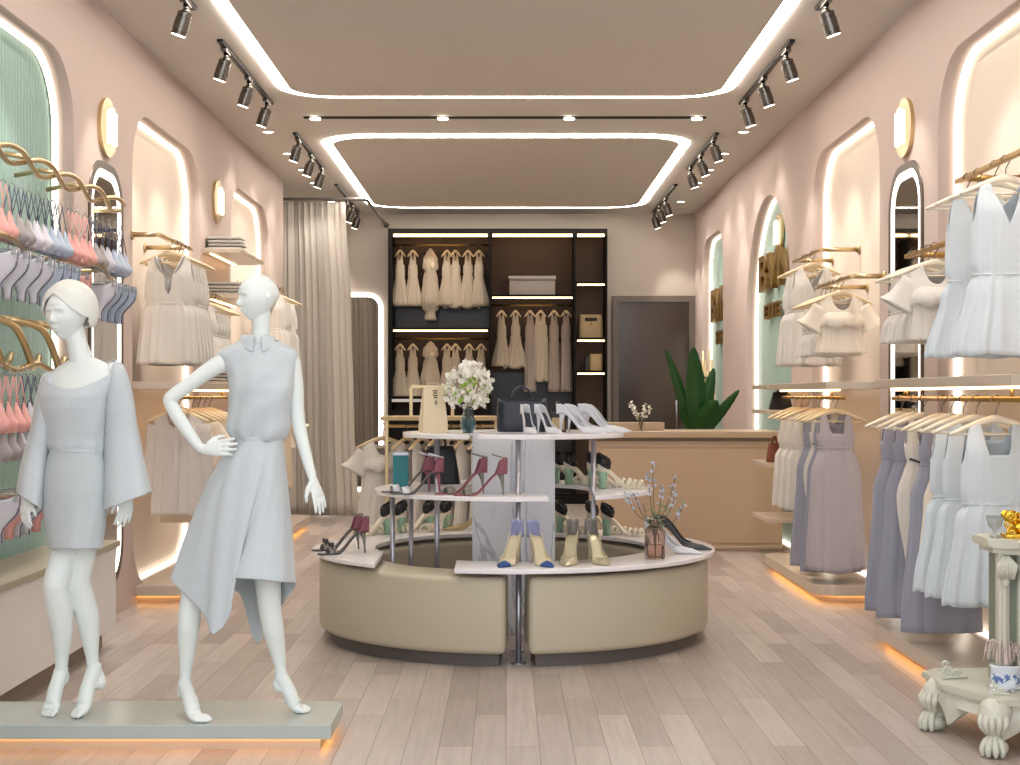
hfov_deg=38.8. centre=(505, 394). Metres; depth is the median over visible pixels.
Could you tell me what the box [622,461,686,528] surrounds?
sprigs
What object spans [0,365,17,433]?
sports bra
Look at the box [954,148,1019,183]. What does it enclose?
rail
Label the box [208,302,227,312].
clothes hanger
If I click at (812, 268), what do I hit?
clothes hanger
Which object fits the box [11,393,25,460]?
sports bra
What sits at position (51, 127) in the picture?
wall
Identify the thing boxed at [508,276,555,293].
storage box
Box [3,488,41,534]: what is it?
briefs
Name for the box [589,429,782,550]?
reception desk
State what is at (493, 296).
shelf
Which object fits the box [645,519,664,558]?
glass jar
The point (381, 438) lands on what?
clothes hanger
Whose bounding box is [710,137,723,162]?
track spotlight
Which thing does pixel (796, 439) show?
dress
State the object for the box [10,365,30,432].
sports bra
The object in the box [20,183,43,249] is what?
sports bra
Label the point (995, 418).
clothes hanger
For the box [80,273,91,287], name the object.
briefs
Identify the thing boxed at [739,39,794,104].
track
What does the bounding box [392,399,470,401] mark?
shelf
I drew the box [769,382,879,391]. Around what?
wall shelf
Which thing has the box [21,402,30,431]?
cup
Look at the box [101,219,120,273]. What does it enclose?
sports bra
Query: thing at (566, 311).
clothes hanger
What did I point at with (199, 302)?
dress
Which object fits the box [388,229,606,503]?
wardrobe
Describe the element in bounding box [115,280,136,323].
briefs
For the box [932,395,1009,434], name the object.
clothes hanger
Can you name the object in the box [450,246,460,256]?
clothes hanger
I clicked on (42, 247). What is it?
cup
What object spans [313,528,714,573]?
shelf
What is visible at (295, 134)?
track
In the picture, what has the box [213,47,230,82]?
track spotlight
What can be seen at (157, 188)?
wall
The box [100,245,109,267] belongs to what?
cup
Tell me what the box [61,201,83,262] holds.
sports bra
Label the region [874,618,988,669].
display platform
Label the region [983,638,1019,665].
ornamental grass
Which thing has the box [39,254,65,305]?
briefs
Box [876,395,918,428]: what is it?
clothes hanger
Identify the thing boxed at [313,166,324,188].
track spotlight
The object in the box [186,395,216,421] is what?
clothes hanger
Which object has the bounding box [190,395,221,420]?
clothes hanger
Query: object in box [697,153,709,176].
track spotlight
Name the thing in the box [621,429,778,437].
countertop
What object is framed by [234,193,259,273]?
light strip
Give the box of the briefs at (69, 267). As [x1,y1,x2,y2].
[52,257,72,279]
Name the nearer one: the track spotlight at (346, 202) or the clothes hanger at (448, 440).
the clothes hanger at (448, 440)
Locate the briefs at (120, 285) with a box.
[92,276,123,320]
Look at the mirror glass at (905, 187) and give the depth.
9.15 m
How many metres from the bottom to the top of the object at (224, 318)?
0.404 m
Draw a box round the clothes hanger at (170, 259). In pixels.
[165,241,208,267]
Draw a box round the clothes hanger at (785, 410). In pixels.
[768,395,796,418]
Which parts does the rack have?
rod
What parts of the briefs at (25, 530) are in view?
panel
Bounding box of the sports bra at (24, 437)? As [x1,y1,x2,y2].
[19,393,28,443]
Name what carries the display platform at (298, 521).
on the floor
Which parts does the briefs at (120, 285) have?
panel, panel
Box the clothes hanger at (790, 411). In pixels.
[773,395,804,419]
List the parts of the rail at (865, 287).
arm, arm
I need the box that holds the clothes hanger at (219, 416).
[197,395,226,420]
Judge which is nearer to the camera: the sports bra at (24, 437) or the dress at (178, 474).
the sports bra at (24, 437)
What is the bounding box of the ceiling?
[95,0,916,213]
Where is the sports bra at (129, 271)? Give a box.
[113,224,132,277]
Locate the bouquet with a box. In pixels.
[441,359,494,409]
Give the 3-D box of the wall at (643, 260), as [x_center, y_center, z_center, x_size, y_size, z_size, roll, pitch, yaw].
[0.000,-0.500,19.475,6.800,3.840,0.150,0,0,0]
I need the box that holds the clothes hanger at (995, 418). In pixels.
[949,395,1019,435]
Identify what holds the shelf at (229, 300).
attached to the wall at (90, 57)
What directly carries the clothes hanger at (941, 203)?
hanging from the rail at (1016, 153)
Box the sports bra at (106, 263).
[88,213,109,270]
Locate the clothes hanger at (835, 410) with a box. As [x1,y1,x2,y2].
[805,395,866,422]
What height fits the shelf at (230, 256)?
0.043 m
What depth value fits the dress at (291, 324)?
14.73 m
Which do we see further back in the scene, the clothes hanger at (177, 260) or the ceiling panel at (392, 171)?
the ceiling panel at (392, 171)
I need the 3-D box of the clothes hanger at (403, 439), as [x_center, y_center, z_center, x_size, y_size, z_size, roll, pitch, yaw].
[-0.731,0.304,10.700,0.030,0.192,0.427,0,0,27]
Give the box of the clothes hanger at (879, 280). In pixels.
[875,250,927,283]
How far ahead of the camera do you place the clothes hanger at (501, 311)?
19.11 m
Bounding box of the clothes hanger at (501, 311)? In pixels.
[496,304,506,316]
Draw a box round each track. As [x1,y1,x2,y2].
[189,0,196,10]
[217,39,272,104]
[293,132,325,170]
[334,184,359,211]
[652,184,677,211]
[686,132,718,170]
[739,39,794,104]
[815,0,822,10]
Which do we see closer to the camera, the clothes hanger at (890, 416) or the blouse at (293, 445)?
the clothes hanger at (890, 416)
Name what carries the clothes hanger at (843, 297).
hanging from the rail at (865, 287)
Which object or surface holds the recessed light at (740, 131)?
in the ceiling
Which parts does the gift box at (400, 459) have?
lid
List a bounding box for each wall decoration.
[710,285,722,322]
[716,329,722,343]
[759,244,789,292]
[764,301,781,319]
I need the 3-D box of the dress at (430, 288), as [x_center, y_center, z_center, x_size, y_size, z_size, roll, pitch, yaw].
[-0.998,-1.457,19.122,0.263,0.951,0.182,0,0,-9]
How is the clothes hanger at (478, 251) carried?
hanging from the wardrobe
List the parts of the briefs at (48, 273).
leg trim, panel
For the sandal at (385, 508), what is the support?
on the stand
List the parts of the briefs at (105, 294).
panel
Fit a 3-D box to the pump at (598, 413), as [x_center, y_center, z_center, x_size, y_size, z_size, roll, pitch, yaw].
[0.603,0.135,8.678,0.310,0.170,0.076,0,0,24]
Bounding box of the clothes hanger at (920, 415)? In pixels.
[884,395,931,429]
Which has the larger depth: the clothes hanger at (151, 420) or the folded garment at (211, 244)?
the folded garment at (211, 244)
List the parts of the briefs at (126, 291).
leg trim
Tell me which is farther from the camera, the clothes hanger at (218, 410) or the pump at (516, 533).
the clothes hanger at (218, 410)
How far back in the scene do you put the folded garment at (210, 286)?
12.14 m
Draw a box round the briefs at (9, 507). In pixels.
[0,494,21,542]
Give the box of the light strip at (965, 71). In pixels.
[953,12,1019,638]
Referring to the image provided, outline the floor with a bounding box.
[0,501,1019,764]
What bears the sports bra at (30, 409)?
hanging from the rail at (13, 322)
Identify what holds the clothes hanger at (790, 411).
hanging from the hanging rod at (783, 397)
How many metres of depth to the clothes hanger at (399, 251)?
19.11 m
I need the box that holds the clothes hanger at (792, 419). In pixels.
[789,395,837,420]
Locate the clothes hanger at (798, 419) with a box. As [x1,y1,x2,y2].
[794,395,852,421]
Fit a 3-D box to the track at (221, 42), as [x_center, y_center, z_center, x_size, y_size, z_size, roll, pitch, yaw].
[-1.945,-2.409,10.925,0.040,0.022,2.150,0,0,0]
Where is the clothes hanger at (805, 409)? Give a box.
[779,395,813,419]
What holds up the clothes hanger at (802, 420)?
hanging from the hanging rod at (783, 397)
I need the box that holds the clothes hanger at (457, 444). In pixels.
[454,437,471,449]
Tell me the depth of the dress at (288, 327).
14.59 m
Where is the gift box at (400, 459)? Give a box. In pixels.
[393,452,408,487]
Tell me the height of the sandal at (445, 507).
0.222 m
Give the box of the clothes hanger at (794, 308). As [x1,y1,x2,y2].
[792,284,823,309]
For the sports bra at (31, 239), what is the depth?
6.96 m
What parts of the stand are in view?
post, post, post, post, post, post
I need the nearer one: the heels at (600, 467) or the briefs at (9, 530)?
the briefs at (9, 530)
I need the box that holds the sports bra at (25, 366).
[16,366,32,431]
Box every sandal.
[312,510,362,551]
[317,513,368,554]
[351,501,389,536]
[369,500,407,534]
[381,452,433,492]
[390,453,443,494]
[395,500,433,532]
[419,501,452,532]
[435,453,487,494]
[453,454,507,495]
[555,450,588,484]
[555,499,584,533]
[555,519,579,532]
[562,450,608,485]
[585,451,632,487]
[585,500,627,534]
[596,452,647,489]
[600,502,644,536]
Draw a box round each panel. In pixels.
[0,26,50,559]
[228,0,783,95]
[333,137,678,206]
[713,238,722,428]
[759,202,790,542]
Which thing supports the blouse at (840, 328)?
hanging from the clothes hanger at (837, 293)
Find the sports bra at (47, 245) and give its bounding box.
[28,187,52,252]
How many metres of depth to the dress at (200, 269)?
10.48 m
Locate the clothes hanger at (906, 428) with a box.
[900,395,966,431]
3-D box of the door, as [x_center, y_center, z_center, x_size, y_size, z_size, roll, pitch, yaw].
[1.970,0.050,19.349,1.100,2.740,0.102,0,0,0]
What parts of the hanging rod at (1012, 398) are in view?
rod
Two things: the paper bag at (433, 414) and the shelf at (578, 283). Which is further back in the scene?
the shelf at (578, 283)
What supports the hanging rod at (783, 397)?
attached to the wall shelf at (809, 386)
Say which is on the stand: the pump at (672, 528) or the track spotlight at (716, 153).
the pump at (672, 528)
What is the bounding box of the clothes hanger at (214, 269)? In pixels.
[174,245,215,270]
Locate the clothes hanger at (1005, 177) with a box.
[960,155,1019,194]
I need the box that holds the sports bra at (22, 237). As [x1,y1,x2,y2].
[1,176,27,244]
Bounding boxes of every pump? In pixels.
[442,517,471,529]
[497,519,523,567]
[520,404,537,433]
[527,519,554,567]
[534,404,563,433]
[556,404,605,432]
[559,518,579,566]
[564,404,612,432]
[578,403,627,431]
[583,403,630,431]
[584,518,610,565]
[644,517,701,553]
[655,515,711,549]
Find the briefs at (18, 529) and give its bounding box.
[0,490,37,536]
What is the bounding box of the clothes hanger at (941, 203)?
[935,168,1008,205]
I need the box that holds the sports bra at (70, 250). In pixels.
[50,197,73,259]
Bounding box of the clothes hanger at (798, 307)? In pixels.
[796,282,838,308]
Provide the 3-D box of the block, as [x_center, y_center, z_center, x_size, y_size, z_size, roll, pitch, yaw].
[1.211,0.292,13.550,0.520,0.075,0.200,0,0,0]
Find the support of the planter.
on the console
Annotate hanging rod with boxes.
[180,391,227,399]
[781,391,845,399]
[891,389,1019,401]
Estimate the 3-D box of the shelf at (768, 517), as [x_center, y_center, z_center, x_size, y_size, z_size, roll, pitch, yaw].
[2.340,1.046,12.360,0.359,0.043,0.720,0,0,0]
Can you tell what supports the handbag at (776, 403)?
on the shelf at (758, 411)
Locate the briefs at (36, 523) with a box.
[14,487,42,531]
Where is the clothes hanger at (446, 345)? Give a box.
[441,337,451,350]
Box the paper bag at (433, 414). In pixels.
[418,382,447,432]
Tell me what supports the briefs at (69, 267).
hanging from the rail at (11, 238)
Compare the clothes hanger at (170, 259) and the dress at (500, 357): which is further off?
the dress at (500, 357)
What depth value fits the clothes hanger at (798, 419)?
10.33 m
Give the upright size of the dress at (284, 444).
0.734 m
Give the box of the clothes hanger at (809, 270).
[777,255,816,278]
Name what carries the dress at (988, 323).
hanging from the clothes hanger at (1005, 177)
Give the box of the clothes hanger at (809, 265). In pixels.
[785,251,840,274]
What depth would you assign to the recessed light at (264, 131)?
13.27 m
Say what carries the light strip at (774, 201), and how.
attached to the wall at (921, 57)
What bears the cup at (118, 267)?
on the sports bra at (117, 268)
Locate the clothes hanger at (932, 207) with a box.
[925,173,975,210]
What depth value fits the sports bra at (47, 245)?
7.22 m
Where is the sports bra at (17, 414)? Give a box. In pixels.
[2,365,25,432]
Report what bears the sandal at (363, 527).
on the stand
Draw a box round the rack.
[380,385,496,502]
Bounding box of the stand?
[313,429,714,664]
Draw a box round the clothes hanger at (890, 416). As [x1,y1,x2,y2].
[864,395,918,427]
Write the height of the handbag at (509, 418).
0.278 m
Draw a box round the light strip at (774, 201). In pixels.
[755,198,790,546]
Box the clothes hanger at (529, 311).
[524,304,534,316]
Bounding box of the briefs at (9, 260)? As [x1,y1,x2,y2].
[0,247,19,296]
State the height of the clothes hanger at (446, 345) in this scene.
0.179 m
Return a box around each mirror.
[88,160,123,580]
[351,293,382,490]
[888,160,923,430]
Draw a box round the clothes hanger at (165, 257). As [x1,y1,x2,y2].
[145,239,204,265]
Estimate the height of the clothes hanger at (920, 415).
0.192 m
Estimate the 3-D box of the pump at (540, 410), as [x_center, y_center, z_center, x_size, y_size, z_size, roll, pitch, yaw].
[0.246,0.135,8.216,0.076,0.170,0.310,0,0,-28]
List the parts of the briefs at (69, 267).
panel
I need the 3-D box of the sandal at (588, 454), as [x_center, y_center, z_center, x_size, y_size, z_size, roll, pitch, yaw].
[0.629,0.449,8.721,0.313,0.222,0.100,0,0,18]
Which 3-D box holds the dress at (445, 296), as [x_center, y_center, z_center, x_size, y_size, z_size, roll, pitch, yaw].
[-0.779,-1.531,19.122,0.284,0.719,0.176,0,0,6]
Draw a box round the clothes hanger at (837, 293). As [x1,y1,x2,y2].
[810,277,871,304]
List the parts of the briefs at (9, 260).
leg trim, panel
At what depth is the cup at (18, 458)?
6.77 m
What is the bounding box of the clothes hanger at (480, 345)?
[476,337,485,349]
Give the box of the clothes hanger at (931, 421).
[908,395,970,431]
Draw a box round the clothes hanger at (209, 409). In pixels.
[202,395,226,417]
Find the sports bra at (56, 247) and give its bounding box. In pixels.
[36,191,60,255]
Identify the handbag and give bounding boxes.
[420,439,459,483]
[497,385,546,431]
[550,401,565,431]
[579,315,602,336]
[584,356,589,369]
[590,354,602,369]
[766,435,779,461]
[769,390,791,409]
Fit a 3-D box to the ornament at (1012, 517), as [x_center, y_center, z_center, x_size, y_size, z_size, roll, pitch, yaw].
[2.102,0.532,5.935,0.150,0.131,0.090,0,0,0]
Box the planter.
[988,662,1019,689]
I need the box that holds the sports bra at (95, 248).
[82,211,103,268]
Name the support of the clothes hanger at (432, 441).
hanging from the rack
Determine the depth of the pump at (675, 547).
8.22 m
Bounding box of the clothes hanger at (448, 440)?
[441,423,458,445]
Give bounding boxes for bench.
[319,537,507,666]
[525,537,707,666]
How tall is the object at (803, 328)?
0.404 m
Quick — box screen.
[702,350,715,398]
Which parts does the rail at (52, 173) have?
wall arm, wall arm, wall arm, wall arm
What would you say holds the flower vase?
on the stand
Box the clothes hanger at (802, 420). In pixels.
[800,395,859,421]
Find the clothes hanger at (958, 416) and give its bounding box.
[919,395,1006,432]
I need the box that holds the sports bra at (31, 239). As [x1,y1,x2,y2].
[10,180,36,247]
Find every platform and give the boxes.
[0,701,342,748]
[135,566,181,601]
[291,515,309,534]
[765,553,865,601]
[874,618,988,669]
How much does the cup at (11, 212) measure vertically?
0.140 m
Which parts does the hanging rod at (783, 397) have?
rod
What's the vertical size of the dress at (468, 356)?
0.708 m
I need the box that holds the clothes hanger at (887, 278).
[882,247,938,280]
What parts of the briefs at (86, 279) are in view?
panel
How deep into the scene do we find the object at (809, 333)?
10.42 m
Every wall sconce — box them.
[97,98,117,157]
[212,180,223,222]
[773,213,783,247]
[894,98,914,157]
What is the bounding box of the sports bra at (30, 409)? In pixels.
[21,367,36,417]
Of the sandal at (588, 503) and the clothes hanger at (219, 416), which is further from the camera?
the clothes hanger at (219, 416)
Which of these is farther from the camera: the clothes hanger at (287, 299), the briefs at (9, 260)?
the clothes hanger at (287, 299)
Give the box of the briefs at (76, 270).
[60,259,80,280]
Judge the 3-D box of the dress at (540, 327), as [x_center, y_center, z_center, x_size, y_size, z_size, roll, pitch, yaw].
[0.456,-0.630,19.122,0.215,0.934,0.176,0,0,6]
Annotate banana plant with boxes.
[666,347,739,428]
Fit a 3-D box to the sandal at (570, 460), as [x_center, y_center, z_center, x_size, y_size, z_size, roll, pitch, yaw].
[0.486,0.449,8.861,0.313,0.222,0.100,0,0,28]
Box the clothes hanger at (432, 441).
[425,439,443,449]
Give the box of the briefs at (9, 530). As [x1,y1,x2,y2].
[0,484,20,539]
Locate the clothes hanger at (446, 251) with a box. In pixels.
[441,244,452,256]
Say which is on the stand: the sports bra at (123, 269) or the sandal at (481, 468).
the sandal at (481, 468)
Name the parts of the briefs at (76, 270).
panel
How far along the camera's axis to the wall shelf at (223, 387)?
9.79 m
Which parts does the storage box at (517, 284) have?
lid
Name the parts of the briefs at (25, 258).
leg trim, panel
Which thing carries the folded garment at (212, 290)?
on the folded garment at (212, 292)
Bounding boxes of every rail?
[0,142,125,212]
[0,230,115,280]
[0,315,66,372]
[0,491,15,498]
[130,229,191,251]
[209,292,221,298]
[237,280,285,291]
[283,198,388,227]
[792,245,860,264]
[814,271,885,291]
[904,241,945,258]
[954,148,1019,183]
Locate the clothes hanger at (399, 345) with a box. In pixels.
[395,337,404,349]
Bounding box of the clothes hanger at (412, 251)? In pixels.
[407,244,418,256]
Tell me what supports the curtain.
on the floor
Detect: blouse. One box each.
[160,414,209,522]
[186,416,230,467]
[218,417,225,460]
[284,425,292,487]
[291,422,309,447]
[340,441,411,529]
[395,442,413,529]
[412,442,428,529]
[432,441,442,528]
[440,442,455,528]
[453,442,471,527]
[468,450,471,527]
[795,296,879,353]
[878,266,947,340]
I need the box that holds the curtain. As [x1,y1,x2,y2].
[283,202,357,515]
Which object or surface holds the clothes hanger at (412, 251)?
hanging from the wardrobe
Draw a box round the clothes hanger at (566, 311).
[560,304,571,316]
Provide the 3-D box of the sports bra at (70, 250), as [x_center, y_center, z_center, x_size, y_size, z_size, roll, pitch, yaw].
[-2.310,-0.872,7.543,0.095,0.318,0.202,0,0,0]
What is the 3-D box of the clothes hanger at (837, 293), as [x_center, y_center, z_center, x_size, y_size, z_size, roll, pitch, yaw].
[2.300,-0.715,9.950,0.427,0.192,0.031,0,0,0]
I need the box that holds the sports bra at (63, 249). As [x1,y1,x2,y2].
[43,194,66,257]
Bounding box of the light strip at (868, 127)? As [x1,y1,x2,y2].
[824,121,873,576]
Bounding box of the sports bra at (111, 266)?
[95,216,114,271]
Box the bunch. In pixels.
[629,401,651,430]
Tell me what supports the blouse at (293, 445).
hanging from the clothes hanger
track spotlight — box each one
[171,0,191,37]
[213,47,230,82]
[237,76,253,107]
[256,98,271,127]
[288,137,301,162]
[302,153,314,176]
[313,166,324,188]
[344,197,348,214]
[346,205,354,222]
[351,212,360,228]
[651,212,660,228]
[657,205,666,222]
[663,197,672,216]
[687,166,698,188]
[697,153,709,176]
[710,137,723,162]
[740,98,755,127]
[758,76,774,107]
[781,47,798,82]
[820,0,840,37]
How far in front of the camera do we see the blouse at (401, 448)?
10.64 m
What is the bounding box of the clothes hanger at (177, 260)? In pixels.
[169,243,211,268]
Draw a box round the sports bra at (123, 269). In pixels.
[110,221,126,275]
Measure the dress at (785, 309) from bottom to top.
0.754 m
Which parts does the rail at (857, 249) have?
arm, arm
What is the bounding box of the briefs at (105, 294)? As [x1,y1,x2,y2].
[91,275,117,319]
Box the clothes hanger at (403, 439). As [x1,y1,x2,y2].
[390,423,414,449]
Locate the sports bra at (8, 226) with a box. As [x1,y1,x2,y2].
[0,172,18,242]
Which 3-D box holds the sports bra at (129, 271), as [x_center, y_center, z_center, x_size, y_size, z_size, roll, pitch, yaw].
[-2.310,-0.872,8.738,0.095,0.318,0.202,0,0,0]
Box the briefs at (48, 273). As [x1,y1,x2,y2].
[27,251,55,303]
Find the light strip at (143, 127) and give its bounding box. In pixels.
[138,121,187,578]
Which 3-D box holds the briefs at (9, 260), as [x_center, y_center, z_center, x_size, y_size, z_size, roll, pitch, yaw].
[-2.340,-0.582,6.653,0.215,0.264,0.080,0,0,0]
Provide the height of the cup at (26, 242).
0.140 m
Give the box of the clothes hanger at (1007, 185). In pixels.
[950,160,1018,199]
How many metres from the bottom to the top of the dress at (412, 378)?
0.676 m
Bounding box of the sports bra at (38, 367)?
[31,367,40,394]
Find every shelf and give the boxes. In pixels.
[132,382,227,391]
[202,248,263,265]
[206,381,227,382]
[209,294,239,307]
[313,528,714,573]
[374,480,652,501]
[380,416,496,420]
[392,327,488,331]
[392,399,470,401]
[403,429,623,439]
[491,294,573,299]
[576,281,605,286]
[576,337,605,340]
[576,370,605,373]
[752,385,768,388]
[752,409,800,413]
[752,459,774,466]
[752,512,793,522]
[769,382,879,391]
[875,374,1019,389]
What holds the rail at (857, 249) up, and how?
attached to the wall at (854, 188)
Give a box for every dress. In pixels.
[136,256,202,364]
[143,259,204,364]
[144,407,212,514]
[148,260,208,365]
[152,262,211,365]
[156,264,214,365]
[186,415,218,470]
[270,296,290,346]
[283,441,287,479]
[285,299,292,347]
[288,303,294,348]
[290,304,301,368]
[393,252,406,306]
[393,345,406,395]
[406,252,421,305]
[406,345,422,395]
[420,341,439,384]
[421,248,438,320]
[437,252,452,306]
[439,345,450,395]
[443,252,467,308]
[446,345,462,397]
[456,252,480,308]
[464,345,474,393]
[473,252,488,305]
[476,345,488,395]
[491,312,508,365]
[503,312,525,368]
[524,312,535,391]
[534,312,548,382]
[548,312,559,391]
[560,312,572,391]
[772,420,786,505]
[776,272,830,366]
[778,415,793,507]
[780,270,833,366]
[784,268,841,365]
[784,413,803,510]
[790,415,830,565]
[800,414,861,571]
[803,414,836,493]
[806,415,866,573]
[864,419,916,610]
[876,423,919,617]
[897,420,934,559]
[901,425,982,633]
[912,423,988,591]
[919,423,966,547]
[924,195,1019,358]
[924,423,1004,598]
[941,424,1019,607]
[948,183,1019,356]
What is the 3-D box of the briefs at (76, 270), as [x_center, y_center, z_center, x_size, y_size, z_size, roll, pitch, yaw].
[-2.340,-0.582,7.608,0.215,0.264,0.080,0,0,0]
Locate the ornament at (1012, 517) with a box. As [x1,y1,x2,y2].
[1000,510,1019,538]
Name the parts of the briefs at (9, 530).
leg trim, panel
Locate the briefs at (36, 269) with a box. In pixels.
[14,255,44,301]
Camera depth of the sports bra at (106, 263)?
8.26 m
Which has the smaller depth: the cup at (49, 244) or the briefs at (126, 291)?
the cup at (49, 244)
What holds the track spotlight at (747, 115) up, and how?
attached to the track at (790, 42)
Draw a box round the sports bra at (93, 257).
[76,208,97,266]
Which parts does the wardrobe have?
panel, drawer, hanging rail, hanging rail, panel, panel, panel, hanging rail, panel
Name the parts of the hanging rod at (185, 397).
rod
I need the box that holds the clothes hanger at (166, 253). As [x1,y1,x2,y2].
[139,237,200,264]
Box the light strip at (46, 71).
[0,18,58,368]
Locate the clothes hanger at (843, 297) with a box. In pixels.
[805,279,864,305]
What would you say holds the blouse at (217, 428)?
hanging from the clothes hanger at (196, 409)
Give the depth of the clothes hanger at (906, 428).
7.55 m
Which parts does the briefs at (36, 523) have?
panel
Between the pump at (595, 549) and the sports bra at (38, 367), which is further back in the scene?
the pump at (595, 549)
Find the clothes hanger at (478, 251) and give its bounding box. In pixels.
[473,244,484,256]
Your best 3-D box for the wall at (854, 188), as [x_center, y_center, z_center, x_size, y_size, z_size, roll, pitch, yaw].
[2.662,-0.315,9.085,0.020,3.330,5.730,0,0,0]
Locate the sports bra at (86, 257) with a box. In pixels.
[69,205,89,264]
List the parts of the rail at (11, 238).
wall arm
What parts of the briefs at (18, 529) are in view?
panel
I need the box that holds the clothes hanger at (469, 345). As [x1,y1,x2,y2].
[463,337,473,350]
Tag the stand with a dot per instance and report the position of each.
(530, 485)
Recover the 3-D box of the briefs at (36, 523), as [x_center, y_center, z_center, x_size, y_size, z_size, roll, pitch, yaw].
[-2.340,0.548,7.219,0.215,0.264,0.080,0,0,0]
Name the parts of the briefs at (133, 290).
panel, panel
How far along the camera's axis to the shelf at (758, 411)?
12.17 m
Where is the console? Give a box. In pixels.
[917,532,1019,758]
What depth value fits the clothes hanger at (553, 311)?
19.11 m
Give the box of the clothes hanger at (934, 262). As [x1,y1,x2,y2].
[895,242,945,276]
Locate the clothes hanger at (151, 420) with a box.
[148,398,208,421]
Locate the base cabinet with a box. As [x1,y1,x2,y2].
[0,540,119,700]
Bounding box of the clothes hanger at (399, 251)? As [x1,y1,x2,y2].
[394,244,405,256]
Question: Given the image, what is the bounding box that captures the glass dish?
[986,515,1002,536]
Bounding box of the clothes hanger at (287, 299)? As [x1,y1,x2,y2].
[276,295,292,301]
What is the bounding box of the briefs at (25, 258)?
[2,244,31,298]
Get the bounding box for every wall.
[0,0,282,613]
[51,127,51,367]
[132,126,183,574]
[231,197,255,343]
[346,214,693,500]
[694,0,1019,643]
[828,21,1019,631]
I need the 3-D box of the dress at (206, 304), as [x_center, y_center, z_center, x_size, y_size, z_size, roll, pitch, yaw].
[-2.344,-0.588,10.622,0.440,0.754,0.124,0,0,1]
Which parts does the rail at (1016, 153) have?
arm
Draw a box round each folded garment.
[206,237,244,240]
[207,240,245,244]
[207,247,244,250]
[208,243,246,247]
[208,282,240,285]
[209,285,239,288]
[209,289,237,291]
[209,378,227,380]
[212,292,237,293]
[214,374,227,377]
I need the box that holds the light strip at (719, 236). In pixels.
[709,234,720,358]
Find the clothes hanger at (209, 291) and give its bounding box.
[207,291,236,314]
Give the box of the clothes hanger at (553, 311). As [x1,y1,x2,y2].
[548,304,559,316]
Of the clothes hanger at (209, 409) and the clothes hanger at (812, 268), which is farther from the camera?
the clothes hanger at (812, 268)
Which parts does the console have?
carved leg, moulding, carved leg, moulding, cabinet panel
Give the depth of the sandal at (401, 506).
9.46 m
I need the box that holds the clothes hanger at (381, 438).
[355,423,405,448]
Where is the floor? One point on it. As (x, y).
(777, 673)
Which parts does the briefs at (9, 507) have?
leg trim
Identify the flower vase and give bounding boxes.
[460,407,475,432]
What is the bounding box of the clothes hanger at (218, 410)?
[207,395,227,414]
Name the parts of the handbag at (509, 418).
handle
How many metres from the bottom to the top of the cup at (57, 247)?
0.140 m
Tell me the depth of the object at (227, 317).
11.58 m
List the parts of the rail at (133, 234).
arm, arm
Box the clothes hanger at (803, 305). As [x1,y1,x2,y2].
[800,281,843,307]
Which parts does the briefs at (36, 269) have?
leg trim, panel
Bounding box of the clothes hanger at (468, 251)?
[462,244,472,256]
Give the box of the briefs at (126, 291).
[108,278,129,322]
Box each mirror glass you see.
[94,176,117,556]
[894,176,917,430]
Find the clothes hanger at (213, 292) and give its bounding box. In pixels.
[213,292,239,315]
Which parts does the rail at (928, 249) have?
arm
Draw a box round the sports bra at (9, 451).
[0,393,19,461]
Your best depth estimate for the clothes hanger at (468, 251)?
19.11 m
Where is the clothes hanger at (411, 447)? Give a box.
[408,438,429,449]
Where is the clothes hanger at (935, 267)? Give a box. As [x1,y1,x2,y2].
[889,244,944,278]
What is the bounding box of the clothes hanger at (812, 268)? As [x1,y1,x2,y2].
[781,253,834,276]
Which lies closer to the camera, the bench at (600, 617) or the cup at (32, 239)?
the cup at (32, 239)
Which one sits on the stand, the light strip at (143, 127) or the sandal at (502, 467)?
the sandal at (502, 467)
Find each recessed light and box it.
[262,130,274,132]
[303,116,705,119]
[737,130,749,132]
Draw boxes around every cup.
[0,208,11,238]
[0,403,10,432]
[0,434,12,461]
[5,403,17,431]
[7,211,18,240]
[7,433,19,459]
[9,212,20,241]
[12,433,21,459]
[13,402,25,431]
[15,214,27,243]
[16,432,25,458]
[20,215,29,243]
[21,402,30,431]
[24,217,36,246]
[28,402,32,417]
[29,220,37,246]
[32,220,43,248]
[37,221,46,249]
[41,224,52,251]
[45,224,54,251]
[49,227,60,253]
[56,229,66,255]
[63,232,73,258]
[68,233,77,259]
[73,235,83,261]
[77,237,84,261]
[80,238,89,263]
[84,239,92,263]
[88,241,97,265]
[94,243,103,267]
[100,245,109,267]
[106,247,114,271]
[112,249,120,272]
[118,252,126,274]
[121,252,127,275]
[123,254,132,276]
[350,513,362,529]
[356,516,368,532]
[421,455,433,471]
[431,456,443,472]
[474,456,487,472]
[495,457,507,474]
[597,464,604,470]
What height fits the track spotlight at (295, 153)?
0.228 m
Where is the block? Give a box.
[608,422,663,430]
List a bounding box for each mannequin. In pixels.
[16,279,151,717]
[163,274,325,722]
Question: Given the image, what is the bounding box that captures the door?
[612,296,694,428]
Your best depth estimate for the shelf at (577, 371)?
18.86 m

